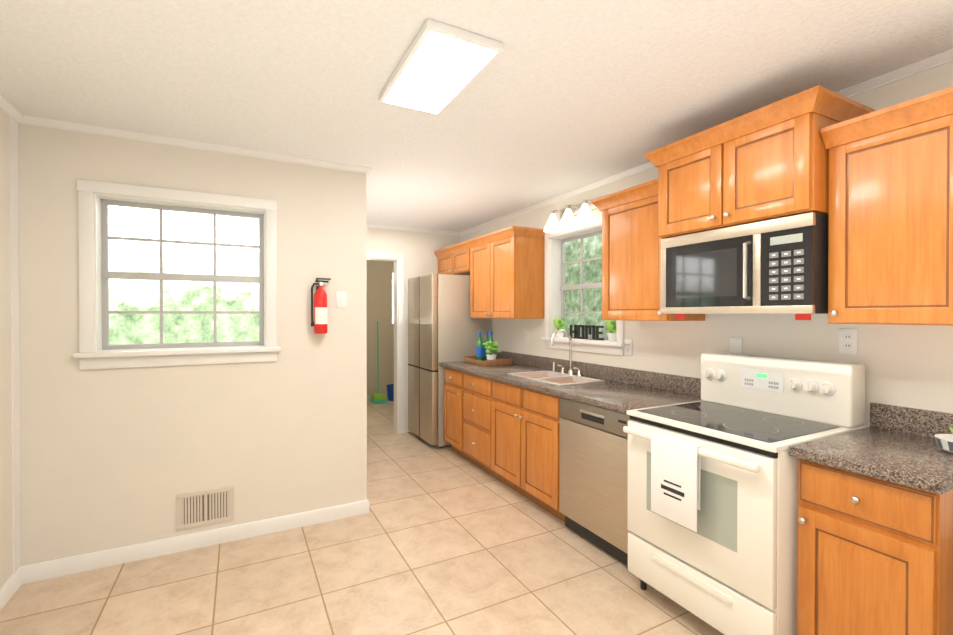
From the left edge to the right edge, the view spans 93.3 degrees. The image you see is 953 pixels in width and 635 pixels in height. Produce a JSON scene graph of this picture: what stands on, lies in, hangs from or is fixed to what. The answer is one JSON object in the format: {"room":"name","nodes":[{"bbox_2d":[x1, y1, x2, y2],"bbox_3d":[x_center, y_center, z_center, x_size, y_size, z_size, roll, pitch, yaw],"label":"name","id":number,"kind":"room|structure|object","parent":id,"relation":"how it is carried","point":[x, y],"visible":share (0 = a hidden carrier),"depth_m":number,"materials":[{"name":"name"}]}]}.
{"room":"kitchen","nodes":[
{"label":"kitchen","id":0,"kind":"room"},
{"bbox_2d":[0,109,12,587],"bbox_3d":[-1.076,0.190,-0.306,0.140,2.440,6.200,0,0,-28],"label":"wall","id":1,"kind":"structure","parent":0,"point":[6,532],"depth_m":2.22,"materials":[{"name":"paint"}]},
{"bbox_2d":[0,117,23,610],"bbox_3d":[-1.008,0.208,-0.270,0.014,2.404,5.920,0,0,-28],"label":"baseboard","id":2,"kind":"structure","parent":1,"relation":"attached to","point":[20,576],"depth_m":2.30,"materials":[{"name":"white wood"}]},
{"bbox_2d":[0,95,23,123],"bbox_3d":[-1.000,-1.012,-0.274,0.032,0.036,5.920,0,0,-28],"label":"crown molding","id":3,"kind":"structure","parent":1,"relation":"attached to","point":[11,111],"depth_m":2.24,"materials":[{"name":"white wood"}]},
{"bbox_2d":[18,123,366,565],"bbox_3d":[-1.618,0.169,2.832,1.820,2.440,0.140,0,0,-28],"label":"wall","id":4,"kind":"structure","parent":0,"point":[111,458],"depth_m":2.67,"materials":[{"name":"paint"}]},
{"bbox_2d":[73,179,280,369],"bbox_3d":[-1.755,-0.234,2.732,1.025,1.035,0.196,0,0,-28],"label":"window","id":5,"kind":"structure","parent":4,"relation":"in","point":[91,354],"depth_m":2.67,"materials":[{"name":"white wood"}]},
{"bbox_2d":[24,499,367,583],"bbox_3d":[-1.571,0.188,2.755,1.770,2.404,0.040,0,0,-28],"label":"baseboard","id":6,"kind":"structure","parent":4,"relation":"attached to","point":[40,571],"depth_m":2.68,"materials":[{"name":"white wood"}]},
{"bbox_2d":[24,115,367,174],"bbox_3d":[-1.560,-1.032,2.757,1.740,0.036,0.032,0,0,-28],"label":"crown molding","id":7,"kind":"structure","parent":4,"relation":"attached to","point":[30,120],"depth_m":2.66,"materials":[{"name":"white wood"}]},
{"bbox_2d":[176,486,233,530],"bbox_3d":[-1.647,1.157,2.739,0.305,0.215,0.008,0,0,-28],"label":"air vent","id":8,"kind":"object","parent":4,"relation":"in","point":[204,508],"visible":1,"depth_m":2.73,"materials":[{"name":"beige metal"}]},
{"bbox_2d":[311,278,330,333],"bbox_3d":[-1.037,-0.078,2.996,0.128,0.368,0.105,0,0,-28],"label":"fire extinguisher","id":9,"kind":"object","parent":4,"relation":"attached to","point":[320,323],"visible":1,"depth_m":2.96,"materials":[{"name":"red metal"}]},
{"bbox_2d":[336,291,346,307],"bbox_3d":[-0.931,-0.122,3.103,0.072,0.116,0.013,0,0,-28],"label":"switch plate","id":10,"kind":"object","parent":4,"relation":"attached to","point":[341,299],"visible":1,"depth_m":3.10,"materials":[{"name":"white plastic"}]},
{"bbox_2d":[364,167,371,172],"bbox_3d":[-1.211,-1.041,4.041,0.032,0.036,1.982,0,0,-28],"label":"crown molding","id":11,"kind":"structure","parent":4,"relation":"attached to","point":[366,170],"depth_m":3.17,"materials":[{"name":"white wood"}]},
{"bbox_2d":[0,394,723,634],"bbox_3d":[-0.464,1.416,2.611,3.930,0.050,10.780,0,0,-28],"label":"floor","id":12,"kind":"structure","parent":0,"point":[443,540],"depth_m":2.38,"materials":[{"name":"tile"}]},
{"bbox_2d":[369,321,386,403],"bbox_3d":[-1.581,0.709,7.238,0.220,1.300,0.300,0,0,-28],"label":"broom","id":13,"kind":"object","parent":12,"relation":"on","point":[377,398],"visible":1,"depth_m":7.24,"materials":[{"name":"green plastic"}]},
{"bbox_2d":[386,384,393,400],"bbox_3d":[-1.356,1.235,7.416,0.264,0.245,0.260,0,0,-28],"label":"bucket","id":14,"kind":"object","parent":12,"relation":"on","point":[390,390],"visible":0.46,"depth_m":7.32,"materials":[{"name":"blue plastic"}]},
{"bbox_2d":[408,274,490,447],"bbox_3d":[-0.325,0.458,5.145,0.701,1.829,0.760,0,0,-28],"label":"fridge","id":15,"kind":"object","parent":12,"relation":"on","point":[443,326],"visible":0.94,"depth_m":4.79,"materials":[{"name":"silver metal"}]},
{"bbox_2d":[444,369,458,453],"bbox_3d":[0.041,0.940,4.584,0.632,0.873,0.430,0,0,-28],"label":"base cabinet","id":16,"kind":"object","parent":12,"relation":"on","point":[451,387],"depth_m":4.46,"materials":[{"name":"brown wood"}]},
{"bbox_2d":[459,373,486,471],"bbox_3d":[0.272,0.943,4.145,0.632,0.873,0.674,0,0,-28],"label":"base cabinet","id":17,"kind":"object","parent":12,"relation":"on","point":[472,390],"depth_m":4.05,"materials":[{"name":"brown wood"}]},
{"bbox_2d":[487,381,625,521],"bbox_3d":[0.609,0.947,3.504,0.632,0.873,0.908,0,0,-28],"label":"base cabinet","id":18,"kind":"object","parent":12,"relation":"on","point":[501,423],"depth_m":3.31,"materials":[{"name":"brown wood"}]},
{"bbox_2d":[439,361,700,412],"bbox_3d":[0.512,0.487,3.658,0.657,0.042,2.612,0,0,-28],"label":"countertop","id":19,"kind":"structure","parent":18,"relation":"on","point":[618,396],"depth_m":2.97,"materials":[{"name":"stone"}]},
{"bbox_2d":[464,355,511,366],"bbox_3d":[0.111,0.431,4.510,0.300,0.065,0.460,0,0,-28],"label":"tray","id":20,"kind":"object","parent":19,"relation":"on","point":[490,363],"visible":0.9,"depth_m":4.33,"materials":[{"name":"brown wood"}]},
{"bbox_2d":[476,332,483,360],"bbox_3d":[0.033,0.297,4.615,0.080,0.305,0.080,0,0,-28],"label":"bottle","id":21,"kind":"object","parent":20,"relation":"on","point":[479,350],"visible":0.79,"depth_m":4.58,"materials":[{"name":"green glass"}]},
{"bbox_2d":[483,331,488,360],"bbox_3d":[0.105,0.296,4.692,0.080,0.305,0.080,0,0,-28],"label":"bottle","id":22,"kind":"object","parent":20,"relation":"on","point":[486,339],"visible":0.56,"depth_m":4.67,"materials":[{"name":"green glass"}]},
{"bbox_2d":[487,332,494,353],"bbox_3d":[0.145,0.297,4.584,0.080,0.305,0.080,0,0,-28],"label":"bottle","id":23,"kind":"object","parent":20,"relation":"on","point":[490,337],"visible":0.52,"depth_m":4.57,"materials":[{"name":"green glass"}]},
{"bbox_2d":[483,342,500,359],"bbox_3d":[0.151,0.343,4.376,0.174,0.216,0.185,0,0,-28],"label":"potted plant","id":24,"kind":"object","parent":20,"relation":"on","point":[492,347],"visible":0.98,"depth_m":4.35,"materials":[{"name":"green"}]},
{"bbox_2d":[511,369,602,384],"bbox_3d":[0.602,0.565,3.533,0.424,0.200,0.694,0,0,-28],"label":"sink","id":25,"kind":"object","parent":19,"relation":"in","point":[535,374],"depth_m":3.56,"materials":[{"name":"beige ceramic"}]},
{"bbox_2d":[551,329,582,376],"bbox_3d":[0.658,0.279,3.655,0.227,0.369,0.354,0,0,-28],"label":"faucet","id":26,"kind":"object","parent":19,"relation":"on","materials":[{"name":"silver metal"}]},
{"bbox_2d":[559,397,630,565],"bbox_3d":[0.952,0.954,2.807,0.619,0.868,0.626,0,0,-28],"label":"dishwasher","id":27,"kind":"object","parent":12,"relation":"on","point":[593,474],"visible":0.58,"depth_m":2.65,"materials":[{"name":"silver metal"}]},
{"bbox_2d":[623,352,866,634],"bbox_3d":[1.220,0.798,2.136,0.767,1.189,0.728,0,0,-28],"label":"stove","id":28,"kind":"object","parent":12,"relation":"on","point":[729,566],"visible":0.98,"depth_m":1.94,"materials":[{"name":"white metal"}]},
{"bbox_2d":[651,433,701,531],"bbox_3d":[0.879,0.716,1.987,0.044,0.359,0.235,0,0,-28],"label":"towel","id":29,"kind":"object","parent":28,"relation":"hanging from","point":[675,479],"visible":0.94,"depth_m":1.96,"materials":[{"name":"white fabric"}]},
{"bbox_2d":[789,402,952,634],"bbox_3d":[1.558,0.887,1.662,0.664,1.018,0.417,0,0,-28],"label":"base cabinet","id":30,"kind":"object","parent":12,"relation":"on","point":[875,527],"visible":1,"depth_m":1.52,"materials":[{"name":"brown wood"}]},
{"bbox_2d":[934,427,952,453],"bbox_3d":[1.733,0.432,1.595,0.158,0.101,0.158,0,0,-28],"label":"succulent bowl","id":31,"kind":"object","parent":30,"relation":"on","point":[944,442],"visible":1,"depth_m":1.61,"materials":[{"name":"white ceramic"}]},
{"bbox_2d":[366,260,393,395],"bbox_3d":[-2.398,0.137,7.595,2.710,2.440,0.140,0,0,-28],"label":"wall","id":32,"kind":"structure","parent":0,"point":[379,291],"depth_m":7.88,"materials":[{"name":"beige paint"}]},
{"bbox_2d":[366,227,460,432],"bbox_3d":[-0.971,0.152,5.374,1.690,2.440,0.140,0,0,-28],"label":"wall","id":33,"kind":"structure","parent":0,"point":[417,249],"depth_m":5.37,"materials":[{"name":"paint"}]},
{"bbox_2d":[366,251,403,433],"bbox_3d":[-1.285,0.308,5.210,0.880,2.130,0.176,0,0,-28],"label":"door frame","id":34,"kind":"structure","parent":33,"relation":"attached to","point":[397,259],"depth_m":5.32,"materials":[{"name":"white"}]},
{"bbox_2d":[366,224,459,235],"bbox_3d":[-0.940,-1.049,5.285,1.590,0.036,0.032,0,0,-28],"label":"crown molding","id":35,"kind":"structure","parent":33,"relation":"attached to","point":[367,225],"depth_m":5.37,"materials":[{"name":"white wood"}]},
{"bbox_2d":[0,0,952,231],"bbox_3d":[-0.464,-1.074,2.594,3.930,0.050,10.780,0,0,-28],"label":"ceiling","id":36,"kind":"structure","parent":0,"point":[554,98],"depth_m":1.94,"materials":[{"name":"white paint"}]},
{"bbox_2d":[378,18,503,114],"bbox_3d":[-0.179,-1.028,1.913,0.310,0.033,0.630,0,0,-28],"label":"ceiling light panel","id":37,"kind":"object","parent":36,"relation":"attached to","point":[440,68],"visible":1,"depth_m":1.82,"materials":[{"name":"white plastic"}]},
{"bbox_2d":[461,61,952,426],"bbox_3d":[1.702,0.173,2.255,0.140,2.440,8.150,0,0,-28],"label":"wall","id":38,"kind":"structure","parent":0,"point":[910,366],"depth_m":2.30,"materials":[{"name":"paint"}]},
{"bbox_2d":[435,250,449,273],"bbox_3d":[-0.222,-0.628,5.401,0.328,0.260,0.492,0,0,-28],"label":"upper cabinet","id":39,"kind":"object","parent":38,"relation":"attached to","point":[443,259],"depth_m":5.36,"materials":[{"name":"brown wood"}]},
{"bbox_2d":[450,246,465,274],"bbox_3d":[-0.044,-0.626,5.063,0.328,0.260,0.492,0,0,-28],"label":"upper cabinet","id":40,"kind":"object","parent":38,"relation":"attached to","point":[457,258],"depth_m":5.02,"materials":[{"name":"brown wood"}]},
{"bbox_2d":[466,230,544,318],"bbox_3d":[0.277,-0.372,4.455,0.328,0.760,0.878,0,0,-28],"label":"upper cabinet","id":41,"kind":"object","parent":38,"relation":"attached to","point":[503,268],"depth_m":4.13,"materials":[{"name":"brown wood"}]},
{"bbox_2d":[524,331,528,342],"bbox_3d":[0.488,0.194,4.402,0.009,0.116,0.072,0,0,-28],"label":"electrical outlet plate","id":42,"kind":"object","parent":38,"relation":"attached to","point":[526,336],"visible":1,"depth_m":4.40,"materials":[{"name":"white plastic"}]},
{"bbox_2d":[544,197,599,232],"bbox_3d":[0.765,-0.831,3.648,0.212,0.200,0.560,0,0,-28],"label":"sconce","id":43,"kind":"object","parent":38,"relation":"attached to","point":[582,211],"visible":0.94,"depth_m":3.60,"materials":[{"name":"silver metal"}]},
{"bbox_2d":[541,217,625,355],"bbox_3d":[0.903,-0.251,3.724,0.196,1.055,0.984,0,0,-28],"label":"window","id":44,"kind":"structure","parent":38,"relation":"in","point":[553,278],"depth_m":3.97,"materials":[{"name":"white wood"}]},
{"bbox_2d":[553,318,564,337],"bbox_3d":[0.741,0.089,4.005,0.101,0.175,0.114,0,0,-28],"label":"topiary","id":45,"kind":"object","parent":44,"relation":"on","point":[559,323],"visible":0.85,"depth_m":3.97,"materials":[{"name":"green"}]},
{"bbox_2d":[570,325,603,339],"bbox_3d":[0.900,0.122,3.725,0.024,0.116,0.420,0,0,-28],"label":"home sign","id":46,"kind":"object","parent":44,"relation":"on","point":[588,329],"visible":1,"depth_m":3.71,"materials":[{"name":"black plastic"}]},
{"bbox_2d":[605,320,615,340],"bbox_3d":[1.039,0.093,3.439,0.101,0.175,0.114,0,0,-28],"label":"topiary","id":47,"kind":"object","parent":44,"relation":"on","point":[610,326],"visible":0.83,"depth_m":3.41,"materials":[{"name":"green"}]},
{"bbox_2d":[495,351,700,396],"bbox_3d":[0.793,0.417,3.805,0.022,0.107,2.612,0,0,-28],"label":"backsplash","id":48,"kind":"structure","parent":38,"relation":"attached to","point":[677,384],"depth_m":3.23,"materials":[{"name":"stone"}]},
{"bbox_2d":[625,339,632,355],"bbox_3d":[1.095,0.216,3.247,0.009,0.116,0.072,0,0,-28],"label":"electrical outlet plate","id":49,"kind":"object","parent":38,"relation":"attached to","point":[629,348],"visible":1,"depth_m":3.23,"materials":[{"name":"white plastic"}]},
{"bbox_2d":[591,179,704,320],"bbox_3d":[1.077,-0.387,2.881,0.373,0.812,0.585,0,0,-28],"label":"upper cabinet","id":50,"kind":"object","parent":38,"relation":"attached to","point":[631,260],"visible":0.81,"depth_m":2.79,"materials":[{"name":"brown wood"}]},
{"bbox_2d":[460,49,952,235],"bbox_3d":[1.626,-1.029,2.206,0.032,0.036,7.870,0,0,-28],"label":"crown molding","id":51,"kind":"structure","parent":38,"relation":"attached to","point":[943,58],"depth_m":2.05,"materials":[{"name":"white wood"}]},
{"bbox_2d":[730,337,741,353],"bbox_3d":[1.466,0.171,2.543,0.006,0.116,0.072,0,0,-28],"label":"electrical outlet plate","id":52,"kind":"object","parent":38,"relation":"attached to","point":[735,345],"visible":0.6,"depth_m":2.54,"materials":[{"name":"white plastic"}]},
{"bbox_2d":[645,85,875,238],"bbox_3d":[1.350,-0.678,2.253,0.473,0.472,0.858,0,0,-28],"label":"upper cabinet","id":53,"kind":"object","parent":38,"relation":"attached to","point":[768,162],"visible":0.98,"depth_m":2.03,"materials":[{"name":"brown wood"}]},
{"bbox_2d":[660,212,828,319],"bbox_3d":[1.364,-0.213,2.263,0.441,0.445,0.756,0,0,-28],"label":"microwave","id":54,"kind":"object","parent":53,"relation":"attached to","point":[776,266],"visible":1,"depth_m":2.06,"materials":[{"name":"black plastic"}]},
{"bbox_2d":[839,328,857,353],"bbox_3d":[1.712,0.109,2.073,0.009,0.116,0.072,0,0,-28],"label":"electrical outlet plate","id":55,"kind":"object","parent":38,"relation":"attached to","point":[848,341],"visible":1,"depth_m":2.07,"materials":[{"name":"white plastic"}]},
{"bbox_2d":[821,86,952,325],"bbox_3d":[1.687,-0.373,1.722,0.373,0.800,0.479,0,0,-28],"label":"upper cabinet","id":56,"kind":"object","parent":38,"relation":"attached to","point":[890,246],"visible":1,"depth_m":1.67,"materials":[{"name":"brown wood"}]},
{"label":"outside","id":57,"kind":"structure","parent":0,"visible":0},
{"bbox_2d":[109,205,258,344],"bbox_3d":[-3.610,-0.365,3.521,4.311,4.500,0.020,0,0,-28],"label":"window glass","id":58,"kind":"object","parent":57,"point":[134,294],"depth_m":4.02,"materials":[{"name":"clear glass"}]},
{"bbox_2d":[392,273,393,322],"bbox_3d":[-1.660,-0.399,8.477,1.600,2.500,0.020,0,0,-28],"label":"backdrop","id":59,"kind":"structure","parent":57,"point":[392,297],"depth_m":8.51,"materials":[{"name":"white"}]},
{"bbox_2d":[565,234,614,335],"bbox_3d":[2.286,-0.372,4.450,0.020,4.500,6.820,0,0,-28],"label":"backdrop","id":60,"kind":"structure","parent":57,"point":[592,273],"depth_m":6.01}
]}

